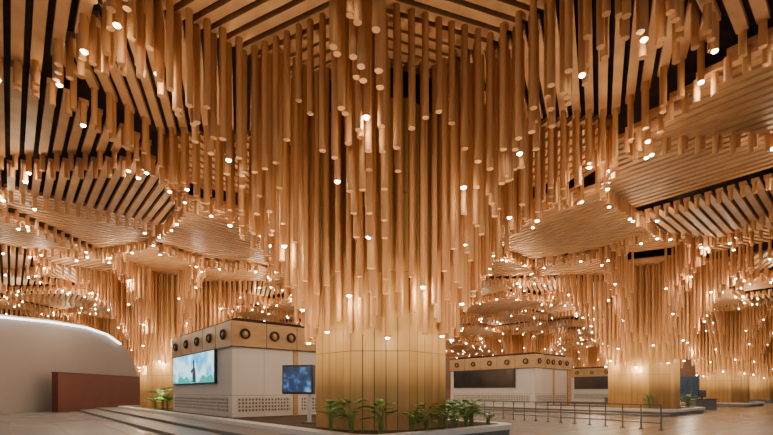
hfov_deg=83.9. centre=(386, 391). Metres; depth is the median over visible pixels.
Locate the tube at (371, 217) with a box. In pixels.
[368,32,373,238]
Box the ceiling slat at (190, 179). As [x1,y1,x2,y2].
[189,177,203,189]
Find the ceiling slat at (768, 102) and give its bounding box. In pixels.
[680,98,772,137]
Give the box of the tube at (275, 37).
[273,35,278,164]
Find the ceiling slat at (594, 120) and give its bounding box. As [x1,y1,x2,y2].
[533,114,599,172]
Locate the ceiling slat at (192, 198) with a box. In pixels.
[188,195,237,213]
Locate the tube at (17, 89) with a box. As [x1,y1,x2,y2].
[13,84,20,92]
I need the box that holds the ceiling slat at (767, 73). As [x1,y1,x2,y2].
[625,67,772,132]
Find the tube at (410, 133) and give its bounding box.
[408,129,413,277]
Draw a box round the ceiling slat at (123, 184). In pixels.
[105,156,140,214]
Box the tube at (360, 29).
[357,0,364,69]
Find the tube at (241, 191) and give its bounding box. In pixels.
[239,188,243,211]
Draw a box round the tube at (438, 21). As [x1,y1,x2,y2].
[435,16,441,113]
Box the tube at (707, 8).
[703,2,711,34]
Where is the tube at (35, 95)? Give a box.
[32,86,39,98]
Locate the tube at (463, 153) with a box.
[461,150,466,183]
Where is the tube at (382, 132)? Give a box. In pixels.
[379,0,385,153]
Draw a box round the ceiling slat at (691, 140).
[616,133,713,170]
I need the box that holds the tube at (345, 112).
[342,0,348,115]
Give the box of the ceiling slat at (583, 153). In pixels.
[545,135,606,183]
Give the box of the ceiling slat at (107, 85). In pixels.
[93,66,117,101]
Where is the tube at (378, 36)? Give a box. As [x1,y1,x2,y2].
[375,0,382,73]
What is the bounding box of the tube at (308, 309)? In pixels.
[307,116,309,324]
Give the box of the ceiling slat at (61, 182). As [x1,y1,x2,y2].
[54,158,67,202]
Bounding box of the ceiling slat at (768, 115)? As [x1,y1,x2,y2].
[714,111,772,135]
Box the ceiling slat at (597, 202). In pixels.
[503,194,615,233]
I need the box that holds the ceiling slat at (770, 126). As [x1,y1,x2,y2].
[750,123,772,134]
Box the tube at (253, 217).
[251,172,255,233]
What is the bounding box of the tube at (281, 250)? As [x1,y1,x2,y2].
[279,190,284,260]
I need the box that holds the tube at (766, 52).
[762,37,770,66]
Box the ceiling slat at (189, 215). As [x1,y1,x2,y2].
[186,213,247,231]
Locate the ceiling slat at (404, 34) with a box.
[388,26,460,56]
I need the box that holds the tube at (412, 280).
[410,69,415,313]
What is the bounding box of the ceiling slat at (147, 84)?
[128,40,165,133]
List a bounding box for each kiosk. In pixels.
[171,318,315,417]
[449,352,571,405]
[571,366,607,400]
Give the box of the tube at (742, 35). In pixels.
[738,29,746,58]
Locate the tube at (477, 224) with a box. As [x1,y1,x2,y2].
[474,188,479,226]
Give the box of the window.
[680,376,698,398]
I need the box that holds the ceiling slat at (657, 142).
[618,134,679,159]
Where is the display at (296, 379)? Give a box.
[282,365,315,422]
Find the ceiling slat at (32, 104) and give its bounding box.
[24,68,40,155]
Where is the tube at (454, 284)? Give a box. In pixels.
[453,282,456,302]
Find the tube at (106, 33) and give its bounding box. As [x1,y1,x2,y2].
[103,7,110,55]
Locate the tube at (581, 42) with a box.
[578,0,585,71]
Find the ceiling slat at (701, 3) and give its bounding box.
[696,0,720,20]
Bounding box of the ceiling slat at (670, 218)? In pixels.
[654,205,691,235]
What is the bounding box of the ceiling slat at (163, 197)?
[142,189,169,222]
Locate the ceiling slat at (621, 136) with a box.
[618,132,624,142]
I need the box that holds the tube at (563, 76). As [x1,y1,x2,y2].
[560,0,566,95]
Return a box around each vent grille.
[175,396,227,411]
[237,397,289,411]
[302,397,315,409]
[454,394,529,402]
[536,395,551,402]
[555,395,565,401]
[574,394,607,398]
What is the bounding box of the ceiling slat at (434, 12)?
[386,0,499,40]
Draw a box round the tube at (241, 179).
[239,176,244,187]
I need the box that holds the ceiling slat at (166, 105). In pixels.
[144,0,176,134]
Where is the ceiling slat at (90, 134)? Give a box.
[81,108,102,153]
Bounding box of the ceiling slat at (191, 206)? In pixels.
[190,204,238,220]
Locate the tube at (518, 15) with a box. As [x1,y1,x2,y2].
[515,10,521,139]
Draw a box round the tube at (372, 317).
[370,292,375,327]
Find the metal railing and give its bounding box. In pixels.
[484,400,663,430]
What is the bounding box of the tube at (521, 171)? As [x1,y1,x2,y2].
[519,168,523,204]
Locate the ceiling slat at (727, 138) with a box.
[611,131,749,181]
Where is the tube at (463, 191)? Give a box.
[461,188,466,214]
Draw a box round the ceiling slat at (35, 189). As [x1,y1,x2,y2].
[31,159,41,197]
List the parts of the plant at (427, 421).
stem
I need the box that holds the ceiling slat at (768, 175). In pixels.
[764,173,772,195]
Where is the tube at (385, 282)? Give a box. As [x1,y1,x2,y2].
[383,53,388,294]
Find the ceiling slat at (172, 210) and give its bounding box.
[159,198,186,225]
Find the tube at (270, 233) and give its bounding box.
[268,213,273,235]
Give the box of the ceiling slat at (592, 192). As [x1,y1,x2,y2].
[521,190,599,218]
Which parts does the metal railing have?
post, rail, rail, rail, post, post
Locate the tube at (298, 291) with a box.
[297,285,299,308]
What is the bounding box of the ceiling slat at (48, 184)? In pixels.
[43,158,53,199]
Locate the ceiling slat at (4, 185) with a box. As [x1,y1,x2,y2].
[3,183,159,224]
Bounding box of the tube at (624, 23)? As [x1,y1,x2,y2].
[621,18,628,41]
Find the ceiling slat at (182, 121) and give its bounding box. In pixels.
[154,3,187,133]
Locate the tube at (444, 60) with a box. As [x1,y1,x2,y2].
[442,57,446,271]
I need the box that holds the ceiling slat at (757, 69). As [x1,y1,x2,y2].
[649,59,772,118]
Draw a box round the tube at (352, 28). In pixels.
[349,19,356,59]
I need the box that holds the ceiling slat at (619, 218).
[509,210,638,250]
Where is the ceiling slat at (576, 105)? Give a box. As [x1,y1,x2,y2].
[572,0,580,118]
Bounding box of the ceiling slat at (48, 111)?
[39,77,57,155]
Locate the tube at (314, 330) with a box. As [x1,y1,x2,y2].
[312,115,316,335]
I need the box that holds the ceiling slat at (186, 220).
[182,219,259,239]
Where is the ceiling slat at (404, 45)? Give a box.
[374,33,457,63]
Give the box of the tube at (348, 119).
[345,58,351,145]
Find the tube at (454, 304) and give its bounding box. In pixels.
[452,303,455,327]
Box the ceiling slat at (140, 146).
[139,139,150,149]
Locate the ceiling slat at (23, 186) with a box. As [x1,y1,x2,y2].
[19,159,28,194]
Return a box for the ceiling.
[0,0,772,350]
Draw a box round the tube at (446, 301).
[445,300,447,332]
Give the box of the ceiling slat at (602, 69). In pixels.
[598,50,607,116]
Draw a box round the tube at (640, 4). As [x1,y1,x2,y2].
[636,0,644,34]
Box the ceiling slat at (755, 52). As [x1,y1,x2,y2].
[696,40,772,79]
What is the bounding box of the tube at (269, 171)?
[266,53,271,212]
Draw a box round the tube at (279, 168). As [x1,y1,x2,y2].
[276,48,282,189]
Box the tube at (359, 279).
[357,191,362,297]
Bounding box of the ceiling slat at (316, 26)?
[258,18,328,58]
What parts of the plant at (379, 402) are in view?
stem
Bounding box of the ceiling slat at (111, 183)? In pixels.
[96,155,125,211]
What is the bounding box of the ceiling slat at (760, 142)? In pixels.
[612,139,763,192]
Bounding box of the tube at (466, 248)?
[464,54,469,252]
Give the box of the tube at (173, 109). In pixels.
[172,91,178,111]
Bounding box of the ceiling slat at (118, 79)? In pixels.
[92,10,134,113]
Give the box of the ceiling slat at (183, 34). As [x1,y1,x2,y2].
[182,20,199,133]
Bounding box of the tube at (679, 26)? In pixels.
[675,0,683,31]
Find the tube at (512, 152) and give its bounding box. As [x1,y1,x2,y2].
[511,59,513,180]
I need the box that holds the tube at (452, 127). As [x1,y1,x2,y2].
[450,49,455,249]
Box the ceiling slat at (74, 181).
[65,157,82,204]
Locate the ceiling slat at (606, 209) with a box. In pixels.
[503,201,625,242]
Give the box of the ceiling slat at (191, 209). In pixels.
[190,208,246,225]
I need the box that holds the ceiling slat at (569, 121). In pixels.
[533,115,573,156]
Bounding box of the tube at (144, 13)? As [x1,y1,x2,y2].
[144,13,145,76]
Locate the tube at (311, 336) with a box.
[310,116,314,337]
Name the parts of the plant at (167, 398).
stem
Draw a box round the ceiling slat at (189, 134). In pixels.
[187,131,248,176]
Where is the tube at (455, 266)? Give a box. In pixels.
[453,263,458,282]
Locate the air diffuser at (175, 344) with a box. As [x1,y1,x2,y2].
[173,343,176,350]
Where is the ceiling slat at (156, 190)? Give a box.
[133,181,164,220]
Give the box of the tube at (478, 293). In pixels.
[476,227,480,299]
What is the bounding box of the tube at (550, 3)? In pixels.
[547,0,554,87]
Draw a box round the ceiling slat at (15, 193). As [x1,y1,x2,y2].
[6,190,159,226]
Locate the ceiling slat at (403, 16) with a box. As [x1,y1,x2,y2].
[386,8,486,50]
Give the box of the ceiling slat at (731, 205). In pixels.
[715,187,748,225]
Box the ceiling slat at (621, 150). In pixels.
[618,135,661,154]
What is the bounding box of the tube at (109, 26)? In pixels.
[106,9,114,31]
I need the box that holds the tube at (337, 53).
[333,0,340,56]
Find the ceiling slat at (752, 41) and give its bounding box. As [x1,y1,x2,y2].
[727,27,772,57]
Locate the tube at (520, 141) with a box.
[519,29,522,149]
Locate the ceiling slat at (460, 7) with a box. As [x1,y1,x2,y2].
[414,0,514,30]
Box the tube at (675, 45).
[672,23,679,64]
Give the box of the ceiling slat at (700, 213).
[683,197,724,236]
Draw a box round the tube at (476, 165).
[474,162,479,188]
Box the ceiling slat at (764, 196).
[751,177,772,211]
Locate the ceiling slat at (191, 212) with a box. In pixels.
[188,211,246,228]
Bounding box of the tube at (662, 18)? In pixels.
[658,0,666,42]
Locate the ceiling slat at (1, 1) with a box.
[0,0,3,56]
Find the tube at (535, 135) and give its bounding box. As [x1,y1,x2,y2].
[533,30,538,150]
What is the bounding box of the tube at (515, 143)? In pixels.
[512,26,518,150]
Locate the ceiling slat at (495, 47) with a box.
[493,44,497,58]
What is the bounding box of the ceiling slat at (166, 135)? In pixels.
[165,133,248,187]
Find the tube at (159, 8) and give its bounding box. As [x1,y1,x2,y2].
[156,4,162,82]
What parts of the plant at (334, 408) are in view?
stem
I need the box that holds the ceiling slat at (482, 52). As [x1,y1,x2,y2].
[481,50,485,82]
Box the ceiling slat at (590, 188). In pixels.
[521,184,594,214]
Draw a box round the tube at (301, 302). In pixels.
[300,103,303,307]
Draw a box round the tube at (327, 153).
[324,66,329,285]
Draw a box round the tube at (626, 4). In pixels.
[622,0,630,19]
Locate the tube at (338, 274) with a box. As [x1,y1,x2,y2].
[336,272,340,320]
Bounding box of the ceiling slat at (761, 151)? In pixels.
[619,149,772,197]
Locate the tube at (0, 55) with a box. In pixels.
[0,55,1,77]
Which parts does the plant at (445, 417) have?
stem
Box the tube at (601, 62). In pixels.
[600,50,607,64]
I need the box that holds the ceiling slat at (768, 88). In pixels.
[651,83,772,138]
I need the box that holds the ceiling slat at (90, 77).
[65,31,98,89]
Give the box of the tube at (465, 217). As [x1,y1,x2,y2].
[463,53,468,242]
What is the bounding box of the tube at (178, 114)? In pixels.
[175,111,181,117]
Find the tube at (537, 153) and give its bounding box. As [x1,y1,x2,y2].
[535,112,539,212]
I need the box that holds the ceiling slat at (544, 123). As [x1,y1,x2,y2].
[541,117,547,128]
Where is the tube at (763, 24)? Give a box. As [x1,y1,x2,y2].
[758,19,767,49]
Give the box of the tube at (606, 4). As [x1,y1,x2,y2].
[602,0,610,16]
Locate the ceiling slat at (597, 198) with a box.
[521,196,599,225]
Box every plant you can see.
[143,389,162,408]
[146,387,172,409]
[151,388,172,409]
[313,399,346,430]
[323,399,372,432]
[360,399,396,433]
[401,407,427,430]
[410,402,445,429]
[435,406,460,428]
[439,400,470,427]
[447,399,467,420]
[452,399,482,426]
[456,401,480,420]
[459,399,485,424]
[461,399,485,423]
[477,408,497,424]
[639,394,655,408]
[680,394,694,403]
[682,395,697,407]
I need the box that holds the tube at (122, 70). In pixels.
[119,12,126,75]
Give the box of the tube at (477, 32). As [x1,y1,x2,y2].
[474,28,480,162]
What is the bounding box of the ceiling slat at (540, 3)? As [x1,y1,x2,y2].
[516,0,546,9]
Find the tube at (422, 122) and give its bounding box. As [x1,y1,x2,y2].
[420,61,425,284]
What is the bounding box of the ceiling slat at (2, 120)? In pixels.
[0,57,4,156]
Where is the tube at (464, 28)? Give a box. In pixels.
[461,24,467,150]
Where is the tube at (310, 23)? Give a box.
[307,18,313,115]
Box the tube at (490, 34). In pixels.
[487,32,492,170]
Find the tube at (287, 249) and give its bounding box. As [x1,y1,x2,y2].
[285,141,289,286]
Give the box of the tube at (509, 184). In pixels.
[507,181,511,214]
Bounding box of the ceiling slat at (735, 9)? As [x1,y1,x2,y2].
[722,0,748,34]
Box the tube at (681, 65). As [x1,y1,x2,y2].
[677,58,684,99]
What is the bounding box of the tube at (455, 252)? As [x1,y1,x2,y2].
[453,60,458,263]
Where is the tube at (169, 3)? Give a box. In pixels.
[166,0,173,91]
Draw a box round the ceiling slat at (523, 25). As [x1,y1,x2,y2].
[522,24,542,118]
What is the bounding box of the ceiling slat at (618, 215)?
[509,208,635,248]
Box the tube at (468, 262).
[467,253,469,303]
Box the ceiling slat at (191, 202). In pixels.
[190,201,237,216]
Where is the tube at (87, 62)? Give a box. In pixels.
[85,54,88,72]
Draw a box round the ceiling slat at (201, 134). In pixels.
[199,131,248,169]
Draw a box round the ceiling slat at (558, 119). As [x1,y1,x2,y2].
[545,116,560,138]
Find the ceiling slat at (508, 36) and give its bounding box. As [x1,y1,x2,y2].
[507,34,527,117]
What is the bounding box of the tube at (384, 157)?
[381,14,387,190]
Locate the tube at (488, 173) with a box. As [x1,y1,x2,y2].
[486,47,491,195]
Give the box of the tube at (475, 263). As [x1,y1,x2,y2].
[473,227,477,290]
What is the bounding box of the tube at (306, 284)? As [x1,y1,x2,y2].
[304,115,308,307]
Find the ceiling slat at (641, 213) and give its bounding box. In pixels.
[636,211,666,232]
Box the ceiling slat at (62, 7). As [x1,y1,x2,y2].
[50,0,70,55]
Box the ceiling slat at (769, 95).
[662,91,772,137]
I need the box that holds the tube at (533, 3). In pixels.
[530,0,536,109]
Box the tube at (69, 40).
[66,35,73,79]
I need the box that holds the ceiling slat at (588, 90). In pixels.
[584,37,593,117]
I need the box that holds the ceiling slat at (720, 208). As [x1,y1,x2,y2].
[704,191,739,229]
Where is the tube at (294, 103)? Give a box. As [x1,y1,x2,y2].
[292,57,297,242]
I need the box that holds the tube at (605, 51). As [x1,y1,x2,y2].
[601,16,608,60]
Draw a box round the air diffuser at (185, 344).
[183,340,187,348]
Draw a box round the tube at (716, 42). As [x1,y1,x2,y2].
[710,21,718,48]
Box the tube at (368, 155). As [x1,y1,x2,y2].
[366,152,371,171]
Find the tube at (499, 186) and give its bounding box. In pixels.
[498,184,500,209]
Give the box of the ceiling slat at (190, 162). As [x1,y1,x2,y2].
[189,160,248,195]
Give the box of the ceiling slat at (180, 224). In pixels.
[179,223,259,244]
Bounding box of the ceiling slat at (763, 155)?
[622,151,772,200]
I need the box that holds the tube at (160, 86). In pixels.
[157,23,164,97]
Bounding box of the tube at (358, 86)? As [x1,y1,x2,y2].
[355,80,362,132]
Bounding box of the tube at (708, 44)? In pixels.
[707,43,709,52]
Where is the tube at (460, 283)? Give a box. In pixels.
[458,69,462,287]
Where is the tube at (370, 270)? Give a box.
[369,269,371,291]
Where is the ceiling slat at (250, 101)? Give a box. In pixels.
[250,101,250,130]
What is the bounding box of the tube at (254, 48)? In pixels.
[251,44,257,173]
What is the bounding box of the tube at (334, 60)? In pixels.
[331,50,337,159]
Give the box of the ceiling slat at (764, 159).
[626,155,772,202]
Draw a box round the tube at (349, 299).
[347,215,352,333]
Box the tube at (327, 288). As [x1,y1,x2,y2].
[325,286,329,329]
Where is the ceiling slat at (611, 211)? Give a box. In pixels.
[503,210,617,244]
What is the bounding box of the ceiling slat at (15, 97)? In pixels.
[10,61,21,156]
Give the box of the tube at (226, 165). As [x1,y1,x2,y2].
[223,141,229,175]
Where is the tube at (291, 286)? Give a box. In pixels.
[290,78,295,288]
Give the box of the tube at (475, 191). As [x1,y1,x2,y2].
[473,48,478,224]
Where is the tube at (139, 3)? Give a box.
[136,0,143,78]
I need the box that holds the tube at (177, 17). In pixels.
[174,13,181,111]
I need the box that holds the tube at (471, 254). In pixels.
[468,63,473,260]
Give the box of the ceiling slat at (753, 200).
[739,181,765,216]
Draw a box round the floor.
[0,398,772,434]
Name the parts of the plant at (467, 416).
stem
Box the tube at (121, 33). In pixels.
[117,2,125,66]
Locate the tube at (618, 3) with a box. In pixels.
[615,0,621,18]
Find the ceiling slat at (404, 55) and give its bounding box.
[388,48,447,68]
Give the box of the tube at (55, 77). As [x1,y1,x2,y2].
[52,55,59,81]
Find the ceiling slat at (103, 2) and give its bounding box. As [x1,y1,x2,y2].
[101,0,105,7]
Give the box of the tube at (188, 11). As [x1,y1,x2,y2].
[185,7,192,107]
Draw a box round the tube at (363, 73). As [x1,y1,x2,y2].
[359,0,366,83]
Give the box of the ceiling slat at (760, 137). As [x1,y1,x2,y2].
[610,133,765,189]
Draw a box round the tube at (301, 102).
[301,102,302,300]
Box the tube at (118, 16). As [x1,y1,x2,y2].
[112,0,121,23]
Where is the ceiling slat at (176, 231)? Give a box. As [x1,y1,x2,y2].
[172,229,270,253]
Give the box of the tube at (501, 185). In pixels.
[500,185,501,258]
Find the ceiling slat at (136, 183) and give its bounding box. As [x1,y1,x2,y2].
[115,155,155,216]
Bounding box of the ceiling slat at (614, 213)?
[502,212,620,247]
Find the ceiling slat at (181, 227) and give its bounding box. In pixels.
[175,225,270,249]
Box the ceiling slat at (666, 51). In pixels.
[657,15,671,76]
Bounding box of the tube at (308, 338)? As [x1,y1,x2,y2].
[306,308,310,340]
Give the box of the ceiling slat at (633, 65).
[625,0,638,103]
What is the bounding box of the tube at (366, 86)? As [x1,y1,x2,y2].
[363,0,369,112]
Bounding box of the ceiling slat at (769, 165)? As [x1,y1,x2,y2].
[632,163,772,207]
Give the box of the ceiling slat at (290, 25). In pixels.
[243,1,328,54]
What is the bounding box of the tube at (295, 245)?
[293,243,297,269]
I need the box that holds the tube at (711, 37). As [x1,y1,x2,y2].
[707,11,715,42]
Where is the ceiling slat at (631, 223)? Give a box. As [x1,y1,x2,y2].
[518,222,635,254]
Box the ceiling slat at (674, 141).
[618,133,696,164]
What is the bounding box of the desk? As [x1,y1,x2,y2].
[688,390,716,409]
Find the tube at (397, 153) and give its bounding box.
[394,20,400,172]
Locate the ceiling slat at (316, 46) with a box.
[290,38,329,65]
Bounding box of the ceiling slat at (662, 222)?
[645,208,678,233]
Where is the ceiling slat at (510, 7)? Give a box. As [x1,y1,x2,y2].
[465,0,529,20]
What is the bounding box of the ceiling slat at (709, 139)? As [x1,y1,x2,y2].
[616,132,731,175]
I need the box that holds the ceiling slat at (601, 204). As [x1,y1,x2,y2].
[503,203,606,236]
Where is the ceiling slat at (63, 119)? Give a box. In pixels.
[53,87,69,154]
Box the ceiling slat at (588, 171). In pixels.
[582,168,594,176]
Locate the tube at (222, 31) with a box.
[219,27,225,140]
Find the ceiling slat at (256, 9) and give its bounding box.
[211,0,291,37]
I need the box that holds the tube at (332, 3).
[329,0,336,49]
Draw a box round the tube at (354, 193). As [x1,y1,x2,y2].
[351,79,356,214]
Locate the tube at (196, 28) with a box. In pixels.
[193,24,199,123]
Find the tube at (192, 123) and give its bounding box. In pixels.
[190,108,196,126]
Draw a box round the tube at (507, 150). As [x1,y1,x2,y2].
[505,39,508,177]
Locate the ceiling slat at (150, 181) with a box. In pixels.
[124,163,158,218]
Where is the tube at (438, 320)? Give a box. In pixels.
[436,114,440,322]
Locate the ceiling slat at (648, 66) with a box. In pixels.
[641,0,656,90]
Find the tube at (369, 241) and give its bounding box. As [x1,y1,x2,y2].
[367,239,372,268]
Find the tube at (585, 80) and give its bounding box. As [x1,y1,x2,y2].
[582,39,589,86]
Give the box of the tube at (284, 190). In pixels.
[281,140,286,224]
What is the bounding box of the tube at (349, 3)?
[346,0,352,18]
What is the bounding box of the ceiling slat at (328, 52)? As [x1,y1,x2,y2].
[302,49,330,65]
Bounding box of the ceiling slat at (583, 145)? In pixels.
[533,126,608,185]
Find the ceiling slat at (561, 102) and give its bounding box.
[555,1,567,118]
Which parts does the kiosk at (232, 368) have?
wood post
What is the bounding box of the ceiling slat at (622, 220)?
[511,218,627,251]
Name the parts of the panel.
trim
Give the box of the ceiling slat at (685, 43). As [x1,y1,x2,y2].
[680,0,692,58]
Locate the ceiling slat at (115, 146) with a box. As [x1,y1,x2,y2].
[110,123,123,152]
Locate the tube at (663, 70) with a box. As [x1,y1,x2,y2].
[660,65,666,106]
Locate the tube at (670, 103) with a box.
[667,99,673,122]
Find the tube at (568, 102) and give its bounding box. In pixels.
[565,72,571,105]
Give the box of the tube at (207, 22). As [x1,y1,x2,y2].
[204,18,210,109]
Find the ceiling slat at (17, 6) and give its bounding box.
[11,0,25,64]
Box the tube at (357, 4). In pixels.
[353,0,361,25]
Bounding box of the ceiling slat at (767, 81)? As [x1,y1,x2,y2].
[634,76,772,138]
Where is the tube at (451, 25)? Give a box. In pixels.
[448,20,454,124]
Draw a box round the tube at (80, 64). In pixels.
[77,33,84,78]
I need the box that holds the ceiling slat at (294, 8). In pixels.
[226,0,328,46]
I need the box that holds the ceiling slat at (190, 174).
[189,172,214,189]
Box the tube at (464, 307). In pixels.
[462,253,466,311]
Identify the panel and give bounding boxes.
[51,372,139,411]
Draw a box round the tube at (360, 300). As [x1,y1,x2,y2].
[358,191,363,334]
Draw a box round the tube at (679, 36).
[675,29,683,41]
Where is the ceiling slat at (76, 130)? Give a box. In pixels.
[67,97,88,154]
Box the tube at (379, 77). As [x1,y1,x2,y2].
[376,0,383,89]
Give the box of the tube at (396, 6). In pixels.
[393,2,399,149]
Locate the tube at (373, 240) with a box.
[372,38,374,268]
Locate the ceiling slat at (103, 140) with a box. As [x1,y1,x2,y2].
[96,119,108,153]
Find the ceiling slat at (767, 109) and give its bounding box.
[697,105,772,136]
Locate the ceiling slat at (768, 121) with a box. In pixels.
[732,117,772,135]
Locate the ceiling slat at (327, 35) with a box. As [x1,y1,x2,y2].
[290,33,328,53]
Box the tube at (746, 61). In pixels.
[742,46,750,74]
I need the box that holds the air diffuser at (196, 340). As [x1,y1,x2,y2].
[194,337,198,345]
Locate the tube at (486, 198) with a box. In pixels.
[484,105,488,275]
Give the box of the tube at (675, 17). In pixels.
[671,0,679,22]
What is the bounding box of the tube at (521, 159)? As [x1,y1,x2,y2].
[518,39,524,168]
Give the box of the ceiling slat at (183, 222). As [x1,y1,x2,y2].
[179,221,259,241]
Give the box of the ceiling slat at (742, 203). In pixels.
[727,184,756,221]
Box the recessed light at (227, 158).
[225,156,231,161]
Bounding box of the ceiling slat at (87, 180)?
[75,156,96,207]
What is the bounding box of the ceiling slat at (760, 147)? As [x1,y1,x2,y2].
[615,144,763,194]
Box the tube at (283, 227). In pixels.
[281,224,286,245]
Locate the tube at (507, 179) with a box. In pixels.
[505,49,510,182]
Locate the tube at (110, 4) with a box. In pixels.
[106,0,115,12]
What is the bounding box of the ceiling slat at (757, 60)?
[669,50,772,101]
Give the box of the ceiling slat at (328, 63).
[314,60,330,70]
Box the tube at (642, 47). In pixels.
[638,35,646,59]
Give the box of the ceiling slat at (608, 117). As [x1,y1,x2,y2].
[533,115,612,179]
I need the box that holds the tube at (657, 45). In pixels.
[655,0,663,48]
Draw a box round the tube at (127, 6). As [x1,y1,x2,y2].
[122,0,131,11]
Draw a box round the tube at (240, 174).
[239,160,244,176]
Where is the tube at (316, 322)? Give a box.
[314,320,318,327]
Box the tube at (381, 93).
[378,0,384,128]
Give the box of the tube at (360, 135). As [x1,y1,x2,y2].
[357,119,363,139]
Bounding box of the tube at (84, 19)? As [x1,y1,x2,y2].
[80,13,88,49]
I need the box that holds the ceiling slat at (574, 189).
[521,187,579,211]
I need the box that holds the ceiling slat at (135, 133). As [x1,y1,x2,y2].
[125,131,139,152]
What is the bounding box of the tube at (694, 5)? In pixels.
[691,0,698,50]
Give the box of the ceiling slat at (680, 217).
[663,202,703,236]
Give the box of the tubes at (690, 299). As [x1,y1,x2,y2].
[0,74,772,377]
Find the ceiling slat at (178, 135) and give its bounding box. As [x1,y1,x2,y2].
[176,132,248,182]
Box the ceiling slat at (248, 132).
[247,130,250,140]
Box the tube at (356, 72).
[353,59,359,79]
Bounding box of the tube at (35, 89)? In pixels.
[31,67,38,92]
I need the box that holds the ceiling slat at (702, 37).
[699,14,706,41]
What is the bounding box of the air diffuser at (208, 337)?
[206,333,210,342]
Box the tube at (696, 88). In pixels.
[693,79,699,104]
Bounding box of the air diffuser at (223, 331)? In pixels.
[220,329,225,339]
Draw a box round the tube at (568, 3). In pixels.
[565,0,572,73]
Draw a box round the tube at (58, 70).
[54,64,61,74]
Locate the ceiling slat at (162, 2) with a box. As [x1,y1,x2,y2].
[155,0,180,9]
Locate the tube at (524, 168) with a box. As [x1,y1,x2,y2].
[520,168,524,205]
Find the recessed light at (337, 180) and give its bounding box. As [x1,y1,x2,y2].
[334,178,340,183]
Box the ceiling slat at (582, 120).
[533,115,586,164]
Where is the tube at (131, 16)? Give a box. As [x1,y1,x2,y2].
[127,0,135,41]
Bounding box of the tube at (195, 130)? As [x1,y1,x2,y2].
[192,124,198,143]
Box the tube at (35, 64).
[32,59,39,85]
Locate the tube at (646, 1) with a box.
[640,0,648,36]
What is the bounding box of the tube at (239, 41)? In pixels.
[236,36,242,159]
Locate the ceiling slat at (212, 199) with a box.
[210,198,237,210]
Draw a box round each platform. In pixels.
[79,405,511,434]
[446,401,704,416]
[571,400,764,406]
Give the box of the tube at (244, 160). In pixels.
[241,49,246,173]
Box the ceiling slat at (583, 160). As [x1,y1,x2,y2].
[558,150,596,178]
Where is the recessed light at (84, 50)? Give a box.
[80,46,88,54]
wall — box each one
[0,314,137,413]
[138,351,574,397]
[680,357,697,376]
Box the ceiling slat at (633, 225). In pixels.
[521,224,635,255]
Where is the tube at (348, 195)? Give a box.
[346,145,351,292]
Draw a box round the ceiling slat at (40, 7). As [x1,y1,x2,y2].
[30,0,47,71]
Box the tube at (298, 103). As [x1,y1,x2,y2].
[298,103,299,289]
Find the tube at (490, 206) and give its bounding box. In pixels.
[489,205,491,266]
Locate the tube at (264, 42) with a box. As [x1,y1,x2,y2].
[262,40,267,169]
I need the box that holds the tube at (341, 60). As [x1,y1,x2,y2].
[338,0,344,110]
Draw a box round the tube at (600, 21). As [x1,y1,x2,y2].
[596,0,604,49]
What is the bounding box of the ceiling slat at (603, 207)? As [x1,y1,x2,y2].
[503,205,606,239]
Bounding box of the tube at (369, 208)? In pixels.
[366,171,371,214]
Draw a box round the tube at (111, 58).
[109,32,113,68]
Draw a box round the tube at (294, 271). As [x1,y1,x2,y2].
[292,243,297,285]
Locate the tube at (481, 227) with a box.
[479,55,483,234]
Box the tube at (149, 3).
[146,0,153,50]
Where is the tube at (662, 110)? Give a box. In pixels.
[659,76,665,113]
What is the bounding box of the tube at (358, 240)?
[356,190,361,276]
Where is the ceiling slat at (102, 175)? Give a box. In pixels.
[86,156,111,209]
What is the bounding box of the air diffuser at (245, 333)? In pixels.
[240,328,250,338]
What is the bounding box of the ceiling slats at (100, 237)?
[0,209,772,355]
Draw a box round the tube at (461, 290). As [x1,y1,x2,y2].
[459,246,463,301]
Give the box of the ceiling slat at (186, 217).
[184,216,259,236]
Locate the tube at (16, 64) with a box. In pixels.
[13,60,20,86]
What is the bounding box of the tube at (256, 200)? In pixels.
[253,173,259,214]
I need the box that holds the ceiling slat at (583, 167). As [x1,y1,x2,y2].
[569,165,586,180]
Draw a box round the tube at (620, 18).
[619,18,620,38]
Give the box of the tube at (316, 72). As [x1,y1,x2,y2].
[314,70,319,294]
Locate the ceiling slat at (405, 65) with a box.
[389,58,431,77]
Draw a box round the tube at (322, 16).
[319,13,325,152]
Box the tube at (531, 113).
[528,15,534,133]
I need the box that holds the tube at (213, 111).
[210,32,216,139]
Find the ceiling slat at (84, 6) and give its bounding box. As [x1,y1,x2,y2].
[74,0,93,33]
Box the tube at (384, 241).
[382,239,387,279]
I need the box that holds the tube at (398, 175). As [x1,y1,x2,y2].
[396,57,401,291]
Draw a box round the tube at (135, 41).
[134,41,135,65]
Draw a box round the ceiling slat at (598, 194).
[521,193,599,221]
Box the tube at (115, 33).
[114,28,116,61]
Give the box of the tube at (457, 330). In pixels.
[455,283,459,336]
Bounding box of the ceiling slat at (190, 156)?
[178,148,248,193]
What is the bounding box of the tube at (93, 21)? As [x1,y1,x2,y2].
[89,14,96,65]
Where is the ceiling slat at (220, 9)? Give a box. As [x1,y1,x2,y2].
[193,0,254,28]
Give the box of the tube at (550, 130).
[548,128,553,188]
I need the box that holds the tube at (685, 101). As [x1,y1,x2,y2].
[682,92,688,116]
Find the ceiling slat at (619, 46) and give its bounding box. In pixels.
[611,19,624,115]
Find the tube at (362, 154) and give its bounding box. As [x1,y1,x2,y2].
[359,119,365,190]
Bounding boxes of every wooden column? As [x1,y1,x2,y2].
[105,319,133,361]
[140,274,203,406]
[316,78,445,429]
[513,335,536,353]
[608,255,679,408]
[699,311,749,402]
[750,347,772,399]
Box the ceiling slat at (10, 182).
[7,160,14,191]
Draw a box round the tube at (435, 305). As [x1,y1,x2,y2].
[434,114,437,318]
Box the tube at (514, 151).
[514,151,515,170]
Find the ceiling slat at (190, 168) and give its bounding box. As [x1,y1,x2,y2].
[189,166,235,193]
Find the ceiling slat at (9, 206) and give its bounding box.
[7,205,149,236]
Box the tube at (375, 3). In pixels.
[372,0,379,32]

